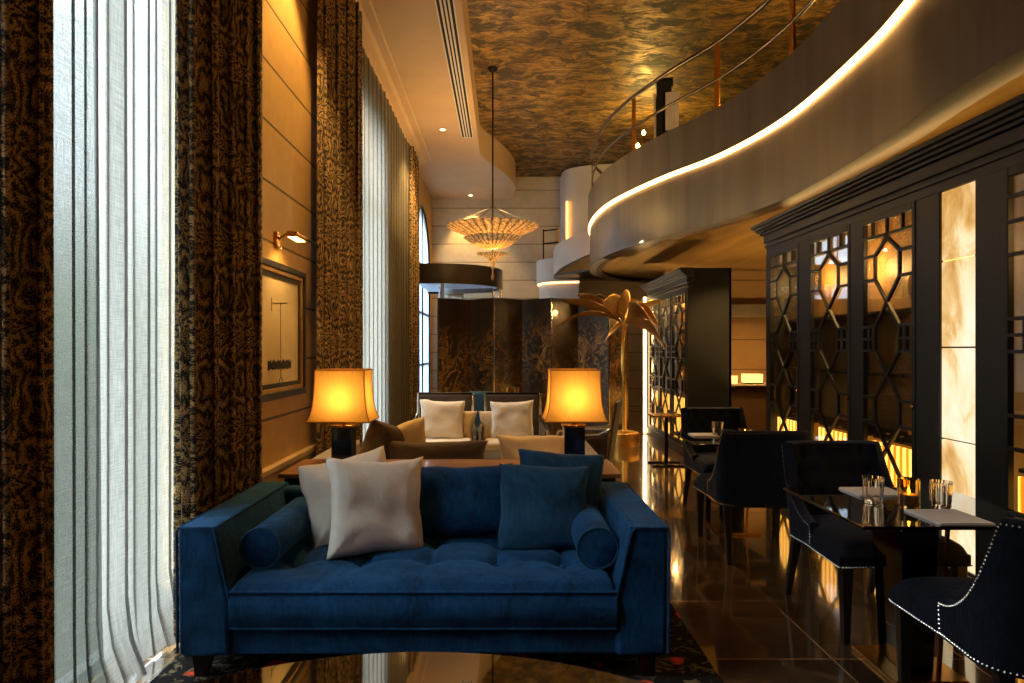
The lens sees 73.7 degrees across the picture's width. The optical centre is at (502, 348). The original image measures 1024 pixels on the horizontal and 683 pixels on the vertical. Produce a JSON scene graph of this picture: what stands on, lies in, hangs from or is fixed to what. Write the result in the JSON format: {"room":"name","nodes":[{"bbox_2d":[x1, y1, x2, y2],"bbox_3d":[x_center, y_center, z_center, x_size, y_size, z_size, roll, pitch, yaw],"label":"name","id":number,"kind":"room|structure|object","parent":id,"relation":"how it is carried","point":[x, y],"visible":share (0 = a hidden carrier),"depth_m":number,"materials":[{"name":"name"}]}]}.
{"room":"hotel lobby","nodes":[
{"label":"hotel lobby","id":0,"kind":"room"},
{"bbox_2d":[262,0,431,468],"bbox_3d":[-1.875,-1.340,6.550,0.350,5.540,19.500,0,0,0],"label":"wall","id":1,"kind":"structure","parent":0,"point":[289,27],"depth_m":5.52,"materials":[{"name":"paint"}]},
{"bbox_2d":[0,0,53,682],"bbox_3d":[-1.533,-1.008,2.162,0.117,4.845,0.336,0,0,0],"label":"curtain","id":2,"kind":"object","parent":1,"relation":"hanging from","point":[26,26],"visible":1,"depth_m":2.19,"materials":[{"name":"brown fabric"}]},
{"bbox_2d":[53,0,105,682],"bbox_3d":[-1.623,-1.008,2.558,0.049,4.845,0.435,0,0,0],"label":"sheer curtain","id":3,"kind":"object","parent":1,"relation":"hanging from","point":[77,391],"visible":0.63,"depth_m":2.62,"materials":[{"name":"grey fabric"}]},
{"bbox_2d":[96,0,175,682],"bbox_3d":[-1.602,-1.008,3.105,0.118,4.845,0.830,0,0,0],"label":"sheer curtain","id":4,"kind":"object","parent":1,"relation":"hanging from","point":[136,38],"visible":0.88,"depth_m":3.07,"materials":[{"name":"fabric"}]},
{"bbox_2d":[173,0,261,656],"bbox_3d":[-1.534,-1.007,3.770,0.183,4.846,1.345,0,0,-4],"label":"curtain","id":5,"kind":"object","parent":1,"relation":"hanging from","point":[218,321],"visible":0.86,"depth_m":3.44,"materials":[{"name":"brown fabric"}]},
{"bbox_2d":[262,256,305,402],"bbox_3d":[-1.677,-0.135,5.190,0.045,1.010,1.120,0,0,0],"label":"framed picture","id":6,"kind":"object","parent":1,"relation":"attached to","point":[283,286],"visible":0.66,"depth_m":5.22,"materials":[{"name":"brown wood"}]},
{"bbox_2d":[262,274,297,384],"bbox_3d":[-1.696,-0.135,5.190,0.008,0.810,0.920,0,0,0],"label":"print","id":7,"kind":"object","parent":6,"relation":"attached to","point":[279,291],"depth_m":5.17,"materials":[{"name":"paper"}]},
{"bbox_2d":[262,442,315,481],"bbox_3d":[-1.670,1.137,5.300,0.060,0.585,3.100,0,0,0],"label":"baseboard","id":8,"kind":"structure","parent":1,"relation":"attached to","point":[270,473],"depth_m":5.20,"materials":[{"name":"wood"}]},
{"bbox_2d":[273,230,306,248],"bbox_3d":[-1.600,-0.814,5.100,0.200,0.128,0.260,0,0,0],"label":"picture light","id":9,"kind":"object","parent":1,"relation":"attached to","point":[294,235],"visible":1,"depth_m":5.05,"materials":[{"name":"gold metal"}]},
{"bbox_2d":[307,238,318,245],"bbox_3d":[-1.649,-0.900,5.690,0.102,0.024,0.540,0,0,0],"label":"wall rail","id":10,"kind":"object","parent":1,"relation":"attached to","point":[308,240],"visible":0.33,"depth_m":5.75,"materials":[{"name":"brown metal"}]},
{"bbox_2d":[316,0,362,455],"bbox_3d":[-1.524,-1.008,6.429,0.128,4.845,1.082,0,0,9],"label":"curtain","id":11,"kind":"object","parent":1,"relation":"hanging from","point":[339,259],"visible":0.73,"depth_m":6.42,"materials":[{"name":"brown fabric"}]},
{"bbox_2d":[362,47,385,439],"bbox_3d":[-1.601,-1.008,8.113,0.094,4.845,2.374,0,0,0],"label":"sheer curtain","id":12,"kind":"object","parent":1,"relation":"hanging from","point":[374,97],"visible":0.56,"depth_m":8.51,"materials":[{"name":"fabric"}]},
{"bbox_2d":[355,0,431,165],"bbox_3d":[-1.525,-3.511,4.875,0.350,0.122,16.150,0,0,0],"label":"trim","id":13,"kind":"structure","parent":1,"relation":"attached to","point":[374,42],"depth_m":8.83,"materials":[{"name":"white paint"}]},
{"bbox_2d":[386,98,409,425],"bbox_3d":[-1.602,-1.008,10.438,0.099,4.845,2.243,0,0,0],"label":"sheer curtain","id":14,"kind":"object","parent":1,"relation":"hanging from","point":[397,146],"visible":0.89,"depth_m":10.12,"materials":[{"name":"fabric"}]},
{"bbox_2d":[409,145,419,420],"bbox_3d":[-1.559,-1.008,12.062,0.148,4.845,1.177,0,0,0],"label":"curtain","id":15,"kind":"object","parent":1,"relation":"hanging from","point":[414,285],"visible":0.91,"depth_m":11.56,"materials":[{"name":"brown fabric"}]},
{"bbox_2d":[419,205,429,391],"bbox_3d":[-1.735,-0.826,14.600,0.069,4.472,2.720,0,0,0],"label":"window","id":16,"kind":"structure","parent":1,"relation":"in","point":[424,250],"depth_m":15.06,"materials":[{"name":"white glass"}]},
{"bbox_2d":[371,0,515,198],"bbox_3d":[-0.710,-3.839,6.550,1.980,0.538,19.500,0,0,0],"label":"ceiling","id":17,"kind":"structure","parent":0,"point":[459,168],"depth_m":10.05,"materials":[{"name":"white paint"}]},
{"bbox_2d":[434,0,472,137],"bbox_3d":[-0.600,-3.563,7.560,0.200,0.014,7.920,0,0,0],"label":"ceiling vent","id":18,"kind":"object","parent":17,"relation":"in","point":[446,12],"visible":1,"depth_m":8.44,"materials":[{"name":"metal"}]},
{"bbox_2d":[419,263,502,298],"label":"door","id":19,"kind":"structure","parent":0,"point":[450,279],"depth_m":13.01,"materials":[{"name":"brown metal"}]},
{"bbox_2d":[432,177,648,408],"bbox_3d":[2.625,-1.340,16.425,9.350,5.540,0.250,0,0,0],"label":"wall","id":20,"kind":"structure","parent":0,"point":[534,199],"depth_m":16.30,"materials":[{"name":"paint"}]},
{"bbox_2d":[136,409,1023,682],"bbox_3d":[2.750,1.490,6.550,9.100,0.120,20.100,0,0,0],"label":"floor","id":21,"kind":"structure","parent":0,"point":[740,615],"depth_m":3.87,"materials":[{"name":"tile"}]},
{"bbox_2d":[150,603,722,682],"bbox_3d":[-0.282,1.423,2.140,2.435,0.013,3.680,0,0,0],"label":"rug","id":22,"kind":"object","parent":21,"relation":"on","point":[685,662],"visible":0.02,"depth_m":3.08,"materials":[{"name":"brown carpet"}]},
{"bbox_2d":[194,652,645,682],"bbox_3d":[-0.253,1.213,1.070,2.438,0.406,2.438,0,0,0],"label":"coffee table","id":23,"kind":"object","parent":22,"relation":"on","point":[392,667],"visible":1,"depth_m":2.13,"materials":[{"name":"brown glass"}]},
{"bbox_2d":[175,482,670,675],"bbox_3d":[-0.340,1.084,3.398,2.100,0.663,1.044,0,0,0],"label":"sofa","id":24,"kind":"object","parent":22,"relation":"on","point":[449,593],"visible":0.62,"depth_m":2.91,"materials":[{"name":"blue fabric"}]},
{"bbox_2d":[239,497,310,568],"bbox_3d":[-1.085,0.893,3.388,0.192,0.192,0.680,0,0,0],"label":"bolster","id":25,"kind":"object","parent":24,"relation":"on","point":[262,546],"visible":0.95,"depth_m":3.08,"materials":[{"name":"blue fabric"}]},
{"bbox_2d":[296,445,385,550],"bbox_3d":[-0.796,0.777,3.565,0.560,0.520,0.219,0,0,-10],"label":"cushion","id":26,"kind":"object","parent":24,"relation":"on","point":[315,484],"visible":0.35,"depth_m":3.50,"materials":[{"name":"beige fabric"}]},
{"bbox_2d":[326,456,423,560],"bbox_3d":[-0.617,0.776,3.359,0.529,0.501,0.232,0,0,-26],"label":"cushion","id":27,"kind":"object","parent":24,"relation":"on","point":[375,505],"visible":0.98,"depth_m":3.29,"materials":[{"name":"beige fabric"}]},
{"bbox_2d":[419,463,512,535],"bbox_3d":[-0.253,0.803,3.630,0.610,0.369,0.240,0,0,1],"label":"cushion","id":28,"kind":"object","parent":24,"relation":"on","point":[453,500],"visible":0.72,"depth_m":3.55,"materials":[{"name":"blue fabric"}]},
{"bbox_2d":[498,463,588,551],"bbox_3d":[0.213,0.801,3.430,0.489,0.441,0.230,0,0,-7],"label":"cushion","id":29,"kind":"object","parent":24,"relation":"on","point":[540,505],"visible":0.92,"depth_m":3.37,"materials":[{"name":"blue fabric"}]},
{"bbox_2d":[518,449,603,510],"bbox_3d":[0.297,0.762,3.611,0.499,0.459,0.206,0,0,-1],"label":"cushion","id":30,"kind":"object","parent":24,"relation":"on","point":[595,463],"visible":0.28,"depth_m":3.60,"materials":[{"name":"blue fabric"}]},
{"bbox_2d":[571,504,618,569],"bbox_3d":[0.425,0.893,3.388,0.192,0.192,0.680,0,0,0],"label":"bolster","id":31,"kind":"object","parent":24,"relation":"on","point":[597,547],"visible":0.92,"depth_m":3.06,"materials":[{"name":"blue fabric"}]},
{"bbox_2d":[414,392,476,441],"bbox_3d":[-0.660,0.965,7.510,0.756,0.935,0.736,0,0,0],"label":"armchair","id":32,"kind":"object","parent":21,"relation":"on","point":[468,397],"visible":0.26,"depth_m":7.82,"materials":[{"name":"beige fabric"}]},
{"bbox_2d":[420,399,464,438],"bbox_3d":[-0.670,0.779,7.500,0.499,0.444,0.216,0,0,-1],"label":"cushion","id":33,"kind":"object","parent":32,"relation":"on","point":[442,419],"visible":0.93,"depth_m":7.44,"materials":[{"name":"beige fabric"}]},
{"bbox_2d":[426,437,471,441],"bbox_3d":[-0.660,1.032,7.450,0.640,0.115,0.580,0,0,0],"label":"seat cushion","id":34,"kind":"object","parent":32,"relation":"on","point":[465,438],"depth_m":7.36,"materials":[{"name":"beige fabric"}]},
{"bbox_2d":[463,411,476,438],"bbox_3d":[-0.471,0.830,7.602,0.358,0.335,0.154,0,0,19],"label":"cushion","id":35,"kind":"object","parent":32,"relation":"on","point":[468,416],"visible":0.4,"depth_m":7.53,"materials":[{"name":"fabric"}]},
{"bbox_2d":[278,459,621,484],"bbox_3d":[-0.310,1.079,4.240,2.000,0.703,0.540,0,0,0],"label":"console table","id":36,"kind":"object","parent":21,"relation":"on","point":[610,473],"visible":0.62,"depth_m":4.30,"materials":[{"name":"brown wood"}]},
{"bbox_2d":[306,368,378,459],"bbox_3d":[-1.020,0.428,4.380,0.398,0.598,0.328,0,0,0],"label":"table lamp","id":37,"kind":"object","parent":36,"relation":"on","point":[344,398],"visible":0.98,"depth_m":4.25,"materials":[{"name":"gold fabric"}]},
{"bbox_2d":[541,368,607,454],"bbox_3d":[0.455,0.428,4.400,0.398,0.598,0.328,0,0,0],"label":"table lamp","id":38,"kind":"object","parent":36,"relation":"on","point":[574,395],"visible":0.96,"depth_m":4.27,"materials":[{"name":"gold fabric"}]},
{"bbox_2d":[312,440,597,458],"bbox_3d":[-0.310,1.081,5.045,1.970,0.697,0.970,0,0,0],"label":"sofa","id":39,"kind":"object","parent":21,"relation":"on","point":[589,450],"visible":0.07,"depth_m":4.88,"materials":[{"name":"grey fabric"}]},
{"bbox_2d":[358,419,404,458],"bbox_3d":[-0.855,0.709,4.863,0.181,0.486,0.488,0,0,41],"label":"cushion","id":40,"kind":"object","parent":39,"relation":"on","point":[379,433],"visible":0.48,"depth_m":4.75,"materials":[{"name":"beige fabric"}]},
{"bbox_2d":[397,415,425,441],"bbox_3d":[-0.732,0.722,5.005,0.482,0.460,0.160,0,0,-39],"label":"cushion","id":41,"kind":"object","parent":39,"relation":"on","point":[413,430],"visible":0.27,"depth_m":4.99,"materials":[{"name":"fabric"}]},
{"bbox_2d":[388,440,488,458],"bbox_3d":[-0.469,0.789,4.861,0.736,0.294,0.168,0,0,0],"label":"cushion","id":42,"kind":"object","parent":39,"relation":"on","point":[474,449],"visible":0.44,"depth_m":4.79,"materials":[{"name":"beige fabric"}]},
{"bbox_2d":[497,435,562,458],"bbox_3d":[0.211,0.766,4.902,0.503,0.316,0.178,0,0,4],"label":"cushion","id":43,"kind":"object","parent":39,"relation":"on","point":[509,445],"visible":0.41,"depth_m":4.83,"materials":[{"name":"fabric"}]},
{"bbox_2d":[470,391,491,439],"bbox_3d":[-0.275,0.980,8.370,0.340,0.900,0.440,0,0,0],"label":"velvet chair","id":44,"kind":"object","parent":21,"relation":"on","point":[478,395],"visible":0.06,"depth_m":8.49,"materials":[{"name":"teal fabric"}]},
{"bbox_2d":[484,450,500,458],"bbox_3d":[-0.300,1.205,6.350,1.000,0.450,0.500,0,0,0],"label":"table","id":45,"kind":"object","parent":21,"relation":"on","point":[488,454],"visible":0.02,"depth_m":6.34,"materials":[{"name":"brown wood"}]},
{"bbox_2d":[477,392,548,449],"bbox_3d":[0.110,0.965,7.510,0.756,0.935,0.736,0,0,0],"label":"armchair","id":46,"kind":"object","parent":21,"relation":"on","point":[540,428],"visible":0.41,"depth_m":7.81,"materials":[{"name":"beige fabric"}]},
{"bbox_2d":[478,411,491,438],"bbox_3d":[-0.095,0.827,7.578,0.351,0.340,0.149,0,0,-20],"label":"cushion","id":47,"kind":"object","parent":46,"relation":"on","point":[485,416],"visible":0.41,"depth_m":7.52,"materials":[{"name":"fabric"}]},
{"bbox_2d":[484,435,537,449],"bbox_3d":[0.110,1.032,7.450,0.640,0.115,0.580,0,0,0],"label":"seat cushion","id":48,"kind":"object","parent":46,"relation":"on","point":[493,443],"depth_m":7.16,"materials":[{"name":"beige fabric"}]},
{"bbox_2d":[490,400,533,437],"bbox_3d":[0.101,0.774,7.500,0.490,0.425,0.201,0,0,3],"label":"cushion","id":49,"kind":"object","parent":46,"relation":"on","point":[509,418],"visible":0.95,"depth_m":7.44,"materials":[{"name":"beige fabric"}]},
{"bbox_2d":[437,298,627,435],"bbox_3d":[0.494,0.302,10.885,3.060,2.215,0.363,0,0,0],"label":"folding screen","id":50,"kind":"object","parent":21,"relation":"on","point":[487,344],"visible":0.45,"depth_m":10.86,"materials":[{"name":"paint"}]},
{"bbox_2d":[541,394,562,429],"bbox_3d":[0.220,1.020,9.197,1.240,0.820,0.325,0,0,0],"label":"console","id":51,"kind":"object","parent":21,"relation":"on","point":[542,395],"visible":0.02,"depth_m":9.16,"materials":[{"name":"brown wood"}]},
{"bbox_2d":[513,387,518,391],"bbox_3d":[0.175,0.559,9.120,0.076,0.100,0.076,0,0,0],"label":"cup","id":52,"kind":"object","parent":51,"relation":"on","point":[515,389],"visible":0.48,"depth_m":9.09,"materials":[{"name":"gold metal"}]},
{"bbox_2d":[537,164,611,298],"bbox_3d":[1.932,-1.320,15.078,1.638,5.500,3.039,0,0,-19],"label":"balcony","id":53,"kind":"object","parent":21,"relation":"on","point":[570,261],"visible":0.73,"depth_m":15.26,"materials":[{"name":"white paint"}]},
{"bbox_2d":[543,228,558,258],"bbox_3d":[1.090,-2.400,15.610,0.441,0.700,0.058,0,0,35],"label":"stair railing","id":54,"kind":"object","parent":53,"relation":"on","point":[557,229],"visible":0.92,"depth_m":15.60,"materials":[{"name":"brown metal"}]},
{"bbox_2d":[538,281,578,285],"bbox_3d":[1.160,-1.502,15.640,0.335,0.035,1.266,0,0,-44],"label":"light strip","id":55,"kind":"object","parent":53,"relation":"on","point":[560,281],"visible":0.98,"depth_m":15.38,"materials":[{"name":"white plastic"}]},
{"bbox_2d":[566,201,567,238],"bbox_3d":[1.440,-2.670,15.380,0.040,1.300,0.040,0,0,0],"label":"light strip","id":56,"kind":"object","parent":53,"relation":"on","point":[566,201],"visible":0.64,"depth_m":15.36,"materials":[{"name":"white plastic"}]},
{"bbox_2d":[556,398,622,465],"bbox_3d":[0.790,0.965,6.747,0.736,0.935,0.756,0,0,14],"label":"armchair","id":57,"kind":"object","parent":21,"relation":"on","point":[603,441],"visible":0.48,"depth_m":6.39,"materials":[{"name":"brown fabric"}]},
{"bbox_2d":[556,289,664,447],"bbox_3d":[1.579,0.290,10.117,1.563,2.280,0.907,0,0,8],"label":"palm","id":58,"kind":"object","parent":21,"relation":"on","point":[639,313],"visible":0.98,"depth_m":9.99,"materials":[{"name":"gold metal"}]},
{"bbox_2d":[647,413,684,466],"bbox_3d":[2.020,1.119,8.450,0.400,0.622,0.320,0,0,0],"label":"side table","id":59,"kind":"object","parent":21,"relation":"on","point":[666,462],"visible":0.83,"depth_m":8.43,"materials":[{"name":"gold metal"}]},
{"bbox_2d":[640,267,730,455],"bbox_3d":[2.665,0.180,10.265,0.690,2.500,2.610,0,0,0],"label":"bookcase","id":60,"kind":"object","parent":21,"relation":"on","point":[704,293],"depth_m":9.01,"materials":[{"name":"brown wood"}]},
{"bbox_2d":[677,367,684,391],"bbox_3d":[2.720,0.457,10.250,0.200,0.380,0.197,0,0,0],"label":"vase","id":61,"kind":"object","parent":60,"relation":"on","point":[682,368],"visible":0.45,"depth_m":10.20,"materials":[{"name":"gold metal"}]},
{"bbox_2d":[677,333,684,360],"bbox_3d":[2.720,-0.023,10.300,0.180,0.420,0.177,0,0,0],"label":"vase","id":62,"kind":"object","parent":60,"relation":"on","point":[682,334],"visible":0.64,"depth_m":10.26,"materials":[{"name":"gold metal"}]},
{"bbox_2d":[677,307,684,328],"bbox_3d":[2.720,-0.458,10.250,0.200,0.330,0.197,0,0,0],"label":"vase","id":63,"kind":"object","parent":60,"relation":"on","point":[683,308],"visible":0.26,"depth_m":10.21,"materials":[{"name":"gold metal"}]},
{"bbox_2d":[670,431,760,535],"bbox_3d":[1.820,1.065,5.410,0.800,0.730,0.780,0,0,0],"label":"dining table","id":64,"kind":"object","parent":21,"relation":"on","point":[740,527],"visible":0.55,"depth_m":5.30,"materials":[{"name":"black wood"}]},
{"bbox_2d":[688,433,719,436],"bbox_3d":[1.620,0.695,5.520,0.200,0.010,0.200,0,0,0],"label":"menu card","id":65,"kind":"object","parent":64,"relation":"on","point":[691,434],"visible":1,"depth_m":5.46,"materials":[{"name":"beige paper"}]},
{"bbox_2d":[712,421,723,435],"bbox_3d":[1.730,0.642,5.500,0.096,0.115,0.096,0,0,0],"label":"tumbler","id":66,"kind":"object","parent":64,"relation":"on","point":[717,426],"visible":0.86,"depth_m":5.46,"materials":[{"name":"clear glass"}]},
{"bbox_2d":[680,407,772,521],"bbox_3d":[1.949,0.985,5.990,0.672,0.890,0.761,0,0,-4],"label":"dining chair","id":67,"kind":"object","parent":21,"relation":"on","point":[698,459],"visible":0.45,"depth_m":6.25,"materials":[{"name":"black fabric"}]},
{"bbox_2d":[693,452,716,470],"bbox_3d":[1.954,0.963,5.920,0.649,0.075,0.620,0,0,-4],"label":"seat cushion","id":68,"kind":"object","parent":67,"relation":"on","point":[702,461],"depth_m":5.81,"materials":[{"name":"black fabric"}]},
{"bbox_2d":[731,382,765,429],"bbox_3d":[4.750,1.022,12.235,2.600,0.815,0.630,0,0,0],"label":"reception desk","id":69,"kind":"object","parent":21,"relation":"on","point":[751,397],"depth_m":12.00,"materials":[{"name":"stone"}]},
{"bbox_2d":[731,376,737,383],"bbox_3d":[4.110,0.544,12.120,0.110,0.140,0.110,0,0,0],"label":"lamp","id":70,"kind":"object","parent":69,"relation":"on","point":[734,379],"visible":1,"depth_m":12.08,"materials":[{"name":"yellow"}]},
{"bbox_2d":[741,374,763,383],"bbox_3d":[4.430,0.529,12.150,0.340,0.170,0.200,0,0,0],"label":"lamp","id":71,"kind":"object","parent":69,"relation":"on","point":[745,378],"visible":1,"depth_m":12.06,"materials":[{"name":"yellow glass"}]},
{"bbox_2d":[693,430,812,566],"bbox_3d":[1.770,0.985,4.849,0.672,0.890,0.761,0,0,3],"label":"dining chair","id":72,"kind":"object","parent":21,"relation":"on","point":[748,472],"visible":0.73,"depth_m":4.53,"materials":[{"name":"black fabric"}]},
{"bbox_2d":[695,472,712,487],"bbox_3d":[1.773,0.963,4.920,0.649,0.075,0.620,0,0,3],"label":"seat cushion","id":73,"kind":"object","parent":72,"relation":"on","point":[704,480],"depth_m":5.04,"materials":[{"name":"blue fabric"}]},
{"bbox_2d":[782,440,972,644],"bbox_3d":[1.929,0.985,3.671,0.672,0.890,0.761,0,0,-3],"label":"dining chair","id":74,"kind":"object","parent":21,"relation":"on","point":[824,463],"visible":0.6,"depth_m":3.86,"materials":[{"name":"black fabric"}]},
{"bbox_2d":[808,515,970,557],"bbox_3d":[1.933,0.963,3.600,0.649,0.075,0.620,0,0,-3],"label":"seat cushion","id":75,"kind":"object","parent":74,"relation":"on","point":[839,538],"depth_m":3.40,"materials":[{"name":"black fabric"}]},
{"bbox_2d":[751,93,1023,577],"bbox_3d":[2.875,0.080,4.840,0.590,2.700,4.560,0,0,0],"label":"partition","id":76,"kind":"object","parent":21,"relation":"on","point":[939,386],"visible":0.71,"depth_m":4.40,"materials":[{"name":"brown wood"}]},
{"bbox_2d":[814,345,819,368],"bbox_3d":[2.950,0.037,6.550,0.180,0.300,0.177,0,0,0],"label":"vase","id":77,"kind":"object","parent":76,"relation":"on","point":[816,354],"visible":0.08,"depth_m":6.48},
{"bbox_2d":[906,270,911,307],"bbox_3d":[2.950,-0.463,4.850,0.160,0.340,0.158,0,0,0],"label":"vase","id":78,"kind":"object","parent":76,"relation":"on","point":[909,279],"visible":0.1,"depth_m":4.84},
{"bbox_2d":[784,487,1023,682],"bbox_3d":[1.820,1.065,3.075,0.800,0.730,0.770,0,0,0],"label":"dining table","id":79,"kind":"object","parent":21,"relation":"on","point":[905,544],"visible":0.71,"depth_m":2.97,"materials":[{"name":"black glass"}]},
{"bbox_2d":[839,487,896,496],"bbox_3d":[1.800,0.695,3.320,0.240,0.010,0.200,0,0,0],"label":"placemat","id":80,"kind":"object","parent":79,"relation":"on","point":[857,491],"visible":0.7,"depth_m":3.30,"materials":[{"name":"beige fabric"}]},
{"bbox_2d":[861,475,884,503],"bbox_3d":[1.690,0.642,3.120,0.096,0.115,0.096,0,0,0],"label":"tumbler","id":81,"kind":"object","parent":79,"relation":"on","point":[872,485],"visible":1,"depth_m":3.09,"materials":[{"name":"clear glass"}]},
{"bbox_2d":[897,477,920,508],"bbox_3d":[1.800,0.637,3.030,0.092,0.125,0.092,0,0,0],"label":"candle holder","id":82,"kind":"object","parent":79,"relation":"on","point":[908,488],"visible":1,"depth_m":2.99,"materials":[{"name":"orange glass"}]},
{"bbox_2d":[928,479,953,508],"bbox_3d":[1.935,0.642,3.020,0.096,0.115,0.096,0,0,0],"label":"tumbler","id":83,"kind":"object","parent":79,"relation":"on","point":[940,491],"visible":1,"depth_m":2.99,"materials":[{"name":"clear glass"}]},
{"bbox_2d":[904,509,995,525],"bbox_3d":[1.840,0.695,2.825,0.220,0.010,0.245,0,0,0],"label":"placemat","id":84,"kind":"object","parent":79,"relation":"on","point":[942,517],"visible":1,"depth_m":2.79,"materials":[{"name":"white fabric"}]},
{"bbox_2d":[889,516,1023,682],"bbox_3d":[1.909,0.985,2.459,0.672,0.890,0.761,0,0,6],"label":"dining chair","id":85,"kind":"object","parent":21,"relation":"on","point":[982,617],"visible":1,"depth_m":2.26,"materials":[{"name":"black fabric"}]},
{"bbox_2d":[892,577,975,620],"bbox_3d":[1.916,0.963,2.530,0.649,0.075,0.620,0,0,6],"label":"seat cushion","id":86,"kind":"object","parent":85,"relation":"on","point":[934,597],"depth_m":2.65,"materials":[{"name":"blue fabric"}]},
{"bbox_2d":[467,0,839,176],"bbox_3d":[2.600,-4.185,6.550,9.400,0.150,20.100,0,0,0],"label":"ceiling","id":87,"kind":"structure","parent":0,"point":[564,67],"depth_m":9.73,"materials":[{"name":"gold metal"}]},
{"bbox_2d":[446,66,539,279],"bbox_3d":[-0.150,-2.554,10.000,1.371,3.109,1.371,0,0,0],"label":"chandelier","id":88,"kind":"object","parent":87,"relation":"hanging from","point":[492,232],"visible":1,"depth_m":9.73,"materials":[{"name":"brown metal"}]},
{"bbox_2d":[664,270,765,381],"bbox_3d":[5.000,-0.010,12.675,4.000,2.880,0.150,0,0,0],"label":"wall","id":89,"kind":"structure","parent":0,"point":[748,287],"depth_m":12.60,"materials":[{"name":"beige paint"}]},
{"bbox_2d":[731,305,765,316],"bbox_3d":[5.000,-0.700,12.520,4.000,0.220,0.160,0,0,0],"label":"trim","id":90,"kind":"structure","parent":89,"relation":"attached to","point":[736,310],"depth_m":12.44,"materials":[{"name":"metal"}]},
{"bbox_2d":[602,74,1023,278],"bbox_3d":[4.345,-1.490,6.609,5.289,0.060,19.383,0,0,0],"label":"ceiling","id":91,"kind":"structure","parent":0,"point":[736,246],"depth_m":9.92,"materials":[{"name":"beige paint"}]},
{"bbox_3d":[4.295,-2.220,6.605,5.389,0.100,19.390,0,0,0],"label":"floor","id":92,"kind":"structure","parent":0,"visible":0},
{"bbox_2d":[654,77,678,137],"bbox_3d":[2.269,-2.995,9.482,0.335,1.450,0.300,0,0,14],"label":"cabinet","id":93,"kind":"object","parent":92,"relation":"on","point":[666,120],"visible":0.67,"depth_m":9.37,"materials":[{"name":"brown wood"}]},
{"bbox_2d":[588,0,1023,282],"bbox_3d":[2.436,-2.035,5.750,1.950,1.270,17.700,0,0,0],"label":"balcony","id":94,"kind":"object","parent":92,"relation":"attached to","point":[940,58],"visible":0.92,"depth_m":5.68,"materials":[{"name":"beige paint"}]},
{"bbox_2d":[591,0,814,184],"bbox_3d":[2.227,-3.067,6.430,0.922,0.795,14.873,0,0,-3],"label":"balcony railing","id":95,"kind":"object","parent":94,"relation":"on","point":[792,18],"visible":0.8,"depth_m":7.69,"materials":[{"name":"brown metal"}]},
{"bbox_2d":[588,0,914,234],"bbox_3d":[2.389,-2.129,5.748,1.849,0.042,17.696,0,0,0],"label":"light strip","id":96,"kind":"object","parent":94,"relation":"attached to","point":[905,5],"visible":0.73,"depth_m":6.04,"materials":[{"name":"white plastic"}]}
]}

